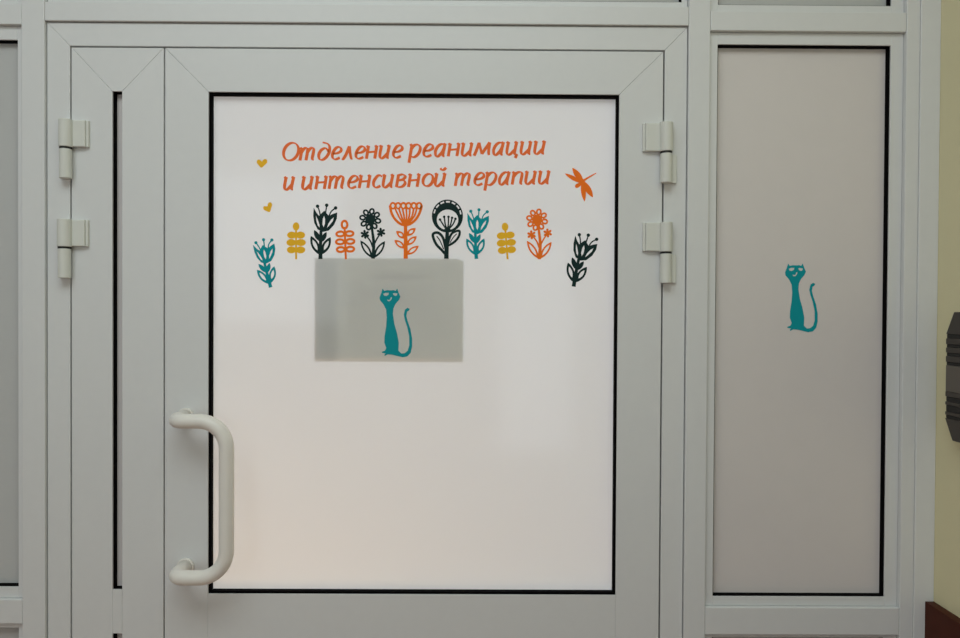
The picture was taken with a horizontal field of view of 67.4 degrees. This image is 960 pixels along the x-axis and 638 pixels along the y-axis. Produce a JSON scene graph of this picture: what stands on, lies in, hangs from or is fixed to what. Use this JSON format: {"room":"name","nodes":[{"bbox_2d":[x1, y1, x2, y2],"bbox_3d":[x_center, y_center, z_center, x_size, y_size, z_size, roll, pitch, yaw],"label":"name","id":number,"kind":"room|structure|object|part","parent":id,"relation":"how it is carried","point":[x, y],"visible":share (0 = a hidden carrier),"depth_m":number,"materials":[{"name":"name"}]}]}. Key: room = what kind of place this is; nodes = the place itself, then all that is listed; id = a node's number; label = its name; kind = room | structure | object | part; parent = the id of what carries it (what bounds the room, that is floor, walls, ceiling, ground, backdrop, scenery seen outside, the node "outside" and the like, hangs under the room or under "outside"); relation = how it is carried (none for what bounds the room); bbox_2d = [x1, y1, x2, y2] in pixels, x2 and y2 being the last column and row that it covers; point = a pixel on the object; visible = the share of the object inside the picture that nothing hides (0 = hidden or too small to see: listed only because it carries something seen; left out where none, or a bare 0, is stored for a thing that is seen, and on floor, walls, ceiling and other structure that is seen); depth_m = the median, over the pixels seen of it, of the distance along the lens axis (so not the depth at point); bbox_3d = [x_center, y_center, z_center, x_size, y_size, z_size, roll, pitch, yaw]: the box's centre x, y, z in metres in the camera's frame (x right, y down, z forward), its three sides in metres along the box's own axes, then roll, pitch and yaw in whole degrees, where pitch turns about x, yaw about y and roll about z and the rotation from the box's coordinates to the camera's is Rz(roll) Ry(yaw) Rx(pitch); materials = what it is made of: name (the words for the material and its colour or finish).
{"room":"hospital corridor","nodes":[
{"label":"hospital corridor","id":0,"kind":"room"},
{"bbox_2d":[934,0,959,617],"bbox_3d":[0.887,0.046,0.805,0.120,3.100,7.400,0,1,0],"label":"wall","id":1,"kind":"structure","parent":0,"point":[947,454],"depth_m":1.27,"materials":[{"name":"beige paint"}]},
{"bbox_2d":[705,605,898,637],"bbox_3d":[0.582,0.976,1.343,0.353,0.904,0.066,0,1,0],"label":"window","id":2,"kind":"structure","parent":1,"relation":"in","point":[706,635],"depth_m":1.31,"materials":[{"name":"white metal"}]},
{"bbox_3d":[0.579,0.998,1.341,0.314,0.832,0.014,0,1,0],"label":"panel","id":3,"kind":"part","parent":2,"relation":"part of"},
{"bbox_2d":[705,33,902,605],"bbox_3d":[0.587,0.003,1.326,0.353,1.040,0.035,0,1,0],"label":"window","id":4,"kind":"structure","parent":2,"relation":"on","point":[805,129],"depth_m":1.32,"materials":[{"name":"white glass"}]},
{"bbox_2d":[785,264,817,331],"bbox_3d":[0.590,-0.039,1.322,0.061,0.126,0.001,0,1,0],"label":"sticker","id":5,"kind":"object","parent":4,"relation":"attached to","point":[796,310],"visible":1,"depth_m":1.32,"materials":[{"name":"teal plastic"}]},
{"bbox_2d":[710,0,905,33],"bbox_3d":[0.593,-0.965,1.321,0.353,0.894,0.066,0,1,0],"label":"window","id":6,"kind":"structure","parent":4,"relation":"on","point":[867,6],"depth_m":1.29,"materials":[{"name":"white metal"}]},
{"bbox_3d":[0.590,-0.982,1.319,0.314,0.829,0.014,0,1,0],"label":"panel","id":7,"kind":"part","parent":6,"relation":"part of","materials":[{"name":"white glass"}]},
{"bbox_2d":[896,0,940,637],"bbox_3d":[0.794,0.039,1.332,0.060,2.900,0.068,0,1,0],"label":"trim","id":8,"kind":"structure","parent":1,"relation":"attached to","point":[922,36],"depth_m":1.30,"materials":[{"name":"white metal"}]},
{"bbox_2d":[925,601,959,637],"bbox_3d":[0.819,1.019,-0.284,0.016,0.978,3.190,0,1,0],"label":"trim","id":9,"kind":"structure","parent":1,"relation":"attached to","point":[940,622],"depth_m":1.26,"materials":[{"name":"red wood"}]},
{"bbox_2d":[945,312,959,442],"bbox_3d":[0.817,0.104,0.700,0.020,0.219,1.089,0,1,0],"label":"rail","id":10,"kind":"object","parent":1,"relation":"attached to","point":[952,393],"visible":1,"depth_m":1.22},
{"bbox_3d":[-0.897,1.536,0.813,3.432,0.100,7.400,0,1,0],"label":"floor","id":11,"kind":"structure","parent":0,"visible":0},
{"bbox_2d":[22,0,47,637],"bbox_3d":[-0.802,0.030,1.325,0.041,2.900,0.066,0,1,0],"label":"trim","id":12,"kind":"structure","parent":11,"relation":"on","point":[34,25],"depth_m":1.29,"materials":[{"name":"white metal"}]},
{"bbox_2d":[47,23,686,637],"bbox_3d":[-0.207,0.476,1.345,1.153,2.015,0.078,0,1,0],"label":"trim","id":13,"kind":"structure","parent":11,"relation":"on","point":[61,37],"depth_m":1.30,"materials":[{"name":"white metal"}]},
{"bbox_2d":[57,47,164,637],"bbox_3d":[-0.666,0.491,1.319,0.185,1.957,0.075,0,1,0],"label":"door","id":14,"kind":"structure","parent":13,"relation":"attached to","point":[112,147],"depth_m":1.30,"materials":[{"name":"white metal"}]},
{"bbox_3d":[-0.718,-0.154,1.292,0.030,0.047,0.009,0,1,0],"label":"plate","id":15,"kind":"part","parent":14,"relation":"part of","materials":[{"name":"beige paint"}]},
{"bbox_3d":[-0.716,-0.332,1.290,0.029,0.047,0.009,0,1,0],"label":"plate","id":16,"kind":"part","parent":14,"relation":"part of","materials":[{"name":"beige paint"}]},
{"bbox_3d":[-0.651,-0.449,1.320,0.165,0.078,0.052,0,1,0],"label":"rail","id":17,"kind":"part","parent":14,"relation":"part of","materials":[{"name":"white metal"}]},
{"bbox_3d":[-0.657,0.530,1.331,0.017,0.080,0.052,0,1,0],"label":"rail","id":18,"kind":"part","parent":14,"relation":"part of","materials":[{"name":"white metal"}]},
{"bbox_3d":[-0.655,0.040,1.317,0.017,0.899,0.006,0,1,0],"label":"pane","id":19,"kind":"part","parent":14,"relation":"part of","materials":[{"name":"white glass"}]},
{"bbox_2d":[45,2,688,26],"bbox_3d":[-0.202,-0.547,1.322,1.153,0.033,0.066,0,1,0],"label":"trim","id":20,"kind":"structure","parent":13,"relation":"on","point":[55,12],"depth_m":1.29,"materials":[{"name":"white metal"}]},
{"bbox_2d":[48,0,686,6],"bbox_3d":[-0.199,-0.990,1.310,1.152,0.851,0.035,0,1,0],"label":"window","id":21,"kind":"structure","parent":20,"relation":"attached to","point":[621,3],"depth_m":1.30,"materials":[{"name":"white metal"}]},
{"bbox_3d":[-0.200,-0.989,1.315,1.132,0.825,0.014,0,1,0],"label":"panel","id":22,"kind":"part","parent":21,"relation":"part of","materials":[{"name":"white glass"}]},
{"bbox_2d":[165,48,676,637],"bbox_3d":[-0.111,0.494,1.298,0.921,1.957,0.122,0,1,0],"label":"door","id":23,"kind":"structure","parent":13,"relation":"attached to","point":[499,477],"depth_m":1.31,"materials":[{"name":"white aluminium"},{"name":"frosted glass"},{"name":"black rubber"}]},
{"bbox_2d":[257,159,266,167],"bbox_3d":[-0.397,-0.283,1.311,0.020,0.016,0.001,0,1,0],"label":"sticker","id":24,"kind":"object","parent":23,"relation":"attached to","point":[260,163],"visible":1,"depth_m":1.31,"materials":[{"name":"yellow plastic"}]},
{"bbox_2d":[253,238,275,287],"bbox_3d":[-0.393,-0.102,1.313,0.042,0.091,0.001,0,1,0],"label":"sticker","id":25,"kind":"object","parent":23,"relation":"attached to","point":[266,268],"visible":1,"depth_m":1.31,"materials":[{"name":"teal plastic"}]},
{"bbox_3d":[-0.387,-0.080,1.314,0.017,0.046,0.001,0,1,0],"label":"stem","id":26,"kind":"part","parent":25,"relation":"part of","materials":[{"name":"teal plastic"}]},
{"bbox_2d":[263,202,271,211],"bbox_3d":[-0.387,-0.204,1.312,0.017,0.018,0.001,0,1,0],"label":"sticker","id":27,"kind":"object","parent":23,"relation":"attached to","point":[266,208],"visible":1,"depth_m":1.31,"materials":[{"name":"yellow plastic"}]},
{"bbox_2d":[286,222,305,258],"bbox_3d":[-0.336,-0.143,1.313,0.035,0.067,0.001,0,1,0],"label":"sticker","id":28,"kind":"object","parent":23,"relation":"attached to","point":[291,242],"visible":1,"depth_m":1.31,"materials":[{"name":"yellow plastic"}]},
{"bbox_3d":[-0.336,-0.137,1.314,0.004,0.056,0.001,0,1,0],"label":"stem","id":29,"kind":"part","parent":28,"relation":"part of","materials":[{"name":"yellow plastic"}]},
{"bbox_2d":[310,203,336,258],"bbox_3d":[-0.285,-0.160,1.313,0.049,0.101,0.001,0,1,0],"label":"sticker","id":30,"kind":"object","parent":23,"relation":"attached to","point":[318,236],"visible":1,"depth_m":1.31,"materials":[{"name":"black plastic"}]},
{"bbox_3d":[-0.291,-0.135,1.314,0.007,0.052,0.001,0,1,0],"label":"stem","id":31,"kind":"part","parent":30,"relation":"part of","materials":[{"name":"black plastic"}]},
{"bbox_2d":[335,220,354,258],"bbox_3d":[-0.246,-0.145,1.314,0.037,0.072,0.001,0,1,0],"label":"sticker","id":32,"kind":"object","parent":23,"relation":"attached to","point":[345,249],"visible":1,"depth_m":1.31,"materials":[{"name":"orange plastic"}]},
{"bbox_3d":[-0.246,-0.139,1.314,0.006,0.059,0.001,0,1,0],"label":"stem","id":33,"kind":"part","parent":32,"relation":"part of","materials":[{"name":"orange plastic"}]},
{"bbox_2d":[359,208,384,258],"bbox_3d":[-0.197,-0.156,1.314,0.048,0.092,0.001,0,1,0],"label":"sticker","id":34,"kind":"object","parent":23,"relation":"attached to","point":[369,218],"visible":1,"depth_m":1.31,"materials":[{"name":"black plastic"}]},
{"bbox_3d":[-0.196,-0.143,1.314,0.010,0.066,0.001,0,1,0],"label":"stem","id":35,"kind":"part","parent":34,"relation":"part of","materials":[{"name":"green plastic"}]},
{"bbox_2d":[380,289,411,356],"bbox_3d":[-0.154,0.007,1.316,0.060,0.126,0.001,0,1,0],"label":"sticker","id":36,"kind":"object","parent":23,"relation":"attached to","point":[391,341],"visible":1,"depth_m":1.32,"materials":[{"name":"teal plastic"}]},
{"bbox_2d":[389,202,422,258],"bbox_3d":[-0.135,-0.162,1.314,0.062,0.104,0.001,0,1,0],"label":"sticker","id":37,"kind":"object","parent":23,"relation":"attached to","point":[404,222],"visible":1,"depth_m":1.31,"materials":[{"name":"orange plastic"}]},
{"bbox_3d":[-0.136,-0.142,1.314,0.008,0.063,0.001,0,1,0],"label":"stem","id":38,"kind":"part","parent":37,"relation":"part of","materials":[{"name":"orange plastic"}]},
{"bbox_3d":[-0.124,0.547,1.334,0.740,0.094,0.052,0,1,0],"label":"rail","id":39,"kind":"part","parent":23,"relation":"part of","materials":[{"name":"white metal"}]},
{"bbox_3d":[-0.118,-0.446,1.322,0.896,0.078,0.052,0,1,0],"label":"rail","id":40,"kind":"part","parent":23,"relation":"part of","materials":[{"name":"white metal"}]},
{"bbox_3d":[-0.121,0.047,1.320,0.739,0.907,0.006,0,1,0],"label":"pane","id":41,"kind":"part","parent":23,"relation":"part of","materials":[{"name":"white glass"}]},
{"bbox_2d":[282,140,550,190],"bbox_3d":[-0.116,-0.280,1.313,0.490,0.096,0.001,0,1,0],"label":"lettering","id":42,"kind":"object","parent":23,"relation":"attached to","point":[300,150],"visible":1,"depth_m":1.31,"materials":[{"name":"orange plastic"}]},
{"bbox_2d":[432,200,462,258],"bbox_3d":[-0.060,-0.164,1.315,0.057,0.108,0.001,0,1,0],"label":"sticker","id":43,"kind":"object","parent":23,"relation":"attached to","point":[445,206],"visible":1,"depth_m":1.31,"materials":[{"name":"black plastic"}]},
{"bbox_3d":[-0.061,-0.135,1.315,0.009,0.050,0.001,0,1,0],"label":"stem","id":44,"kind":"part","parent":43,"relation":"part of","materials":[{"name":"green plastic"}]},
{"bbox_2d":[466,208,488,258],"bbox_3d":[-0.005,-0.156,1.315,0.042,0.093,0.001,0,1,0],"label":"sticker","id":45,"kind":"object","parent":23,"relation":"attached to","point":[475,238],"visible":1,"depth_m":1.31,"materials":[{"name":"teal plastic"}]},
{"bbox_3d":[-0.007,-0.133,1.315,0.008,0.047,0.001,0,1,0],"label":"stem","id":46,"kind":"part","parent":45,"relation":"part of","materials":[{"name":"teal plastic"}]},
{"bbox_2d":[497,223,515,258],"bbox_3d":[0.048,-0.142,1.315,0.035,0.067,0.001,0,1,0],"label":"sticker","id":47,"kind":"object","parent":23,"relation":"attached to","point":[501,235],"visible":1,"depth_m":1.31,"materials":[{"name":"yellow plastic"}]},
{"bbox_3d":[0.048,-0.137,1.315,0.008,0.056,0.001,0,1,0],"label":"stem","id":48,"kind":"part","parent":47,"relation":"part of","materials":[{"name":"yellow plastic"}]},
{"bbox_2d":[526,209,551,258],"bbox_3d":[0.108,-0.155,1.315,0.048,0.093,0.001,0,1,0],"label":"sticker","id":49,"kind":"object","parent":23,"relation":"attached to","point":[536,220],"visible":1,"depth_m":1.31,"materials":[{"name":"orange plastic"}]},
{"bbox_3d":[0.108,-0.142,1.316,0.009,0.066,0.001,0,1,0],"label":"stem","id":50,"kind":"part","parent":49,"relation":"part of","materials":[{"name":"orange plastic"}]},
{"bbox_2d":[566,168,595,201],"bbox_3d":[0.183,-0.245,1.315,0.057,0.061,0.001,0,1,0],"label":"sticker","id":51,"kind":"object","parent":23,"relation":"attached to","point":[585,187],"visible":1,"depth_m":1.31,"materials":[{"name":"orange plastic"}]},
{"bbox_2d":[567,233,597,286],"bbox_3d":[0.187,-0.108,1.316,0.058,0.098,0.001,0,1,0],"label":"sticker","id":52,"kind":"object","parent":23,"relation":"attached to","point":[576,265],"visible":1,"depth_m":1.32,"materials":[{"name":"black plastic"}]},
{"bbox_3d":[0.175,-0.084,1.317,0.015,0.051,0.001,0,1,0],"label":"stem","id":53,"kind":"part","parent":52,"relation":"part of","materials":[{"name":"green plastic"}]},
{"bbox_3d":[0.309,-0.148,1.298,0.032,0.051,0.009,0,1,0],"label":"plate","id":54,"kind":"part","parent":23,"relation":"part of","materials":[{"name":"beige paint"}]},
{"bbox_3d":[0.309,-0.327,1.295,0.032,0.050,0.009,0,1,0],"label":"plate","id":55,"kind":"part","parent":23,"relation":"part of","materials":[{"name":"beige paint"}]},
{"bbox_3d":[0.344,-0.270,1.298,0.020,0.051,0.006,0,1,0],"label":"jamb plate","id":56,"kind":"part","parent":23,"relation":"part of","materials":[{"name":"beige paint"}]},
{"bbox_3d":[0.343,-0.090,1.300,0.020,0.051,0.006,0,1,0],"label":"jamb plate","id":57,"kind":"part","parent":23,"relation":"part of","materials":[{"name":"beige paint"}]},
{"bbox_2d":[682,0,710,637],"bbox_3d":[0.391,0.037,1.332,0.038,2.900,0.066,0,1,0],"label":"trim","id":58,"kind":"structure","parent":11,"relation":"on","point":[698,30],"depth_m":1.30,"materials":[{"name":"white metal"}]},
{"bbox_3d":[-2.057,0.023,1.340,1.100,2.900,0.100,0,1,0],"label":"wall","id":59,"kind":"structure","parent":0,"visible":0},
{"bbox_2d":[0,26,21,597],"bbox_3d":[-1.165,-0.012,1.316,0.684,1.032,0.035,0,1,0],"label":"window","id":60,"kind":"structure","parent":59,"relation":"in","point":[10,36],"depth_m":1.31,"materials":[{"name":"grey glass"}]},
{"bbox_2d":[0,0,21,3],"bbox_3d":[-1.159,-0.993,1.305,0.684,0.855,0.035,0,1,0],"label":"window","id":61,"kind":"structure","parent":59,"relation":"in","point":[1,1],"depth_m":1.29,"materials":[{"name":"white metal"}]},
{"bbox_2d":[0,4,21,25],"bbox_3d":[-1.162,-0.547,1.317,0.684,0.036,0.066,0,1,0],"label":"trim","id":62,"kind":"structure","parent":59,"relation":"attached to","point":[10,14],"depth_m":1.29,"materials":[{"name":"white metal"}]},
{"bbox_2d":[0,623,22,637],"bbox_3d":[-1.170,0.983,1.328,0.684,0.870,0.035,0,1,0],"label":"window","id":63,"kind":"structure","parent":59,"relation":"in","point":[7,630],"depth_m":1.32,"materials":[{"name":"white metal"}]},
{"bbox_3d":[-1.159,0.981,1.332,0.637,0.845,0.014,0,1,0],"label":"panel","id":64,"kind":"part","parent":63,"relation":"part of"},
{"bbox_2d":[0,597,22,623],"bbox_3d":[-1.168,0.526,1.329,0.684,0.044,0.066,0,1,0],"label":"trim","id":65,"kind":"structure","parent":59,"relation":"attached to","point":[10,608],"depth_m":1.30,"materials":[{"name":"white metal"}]}
]}

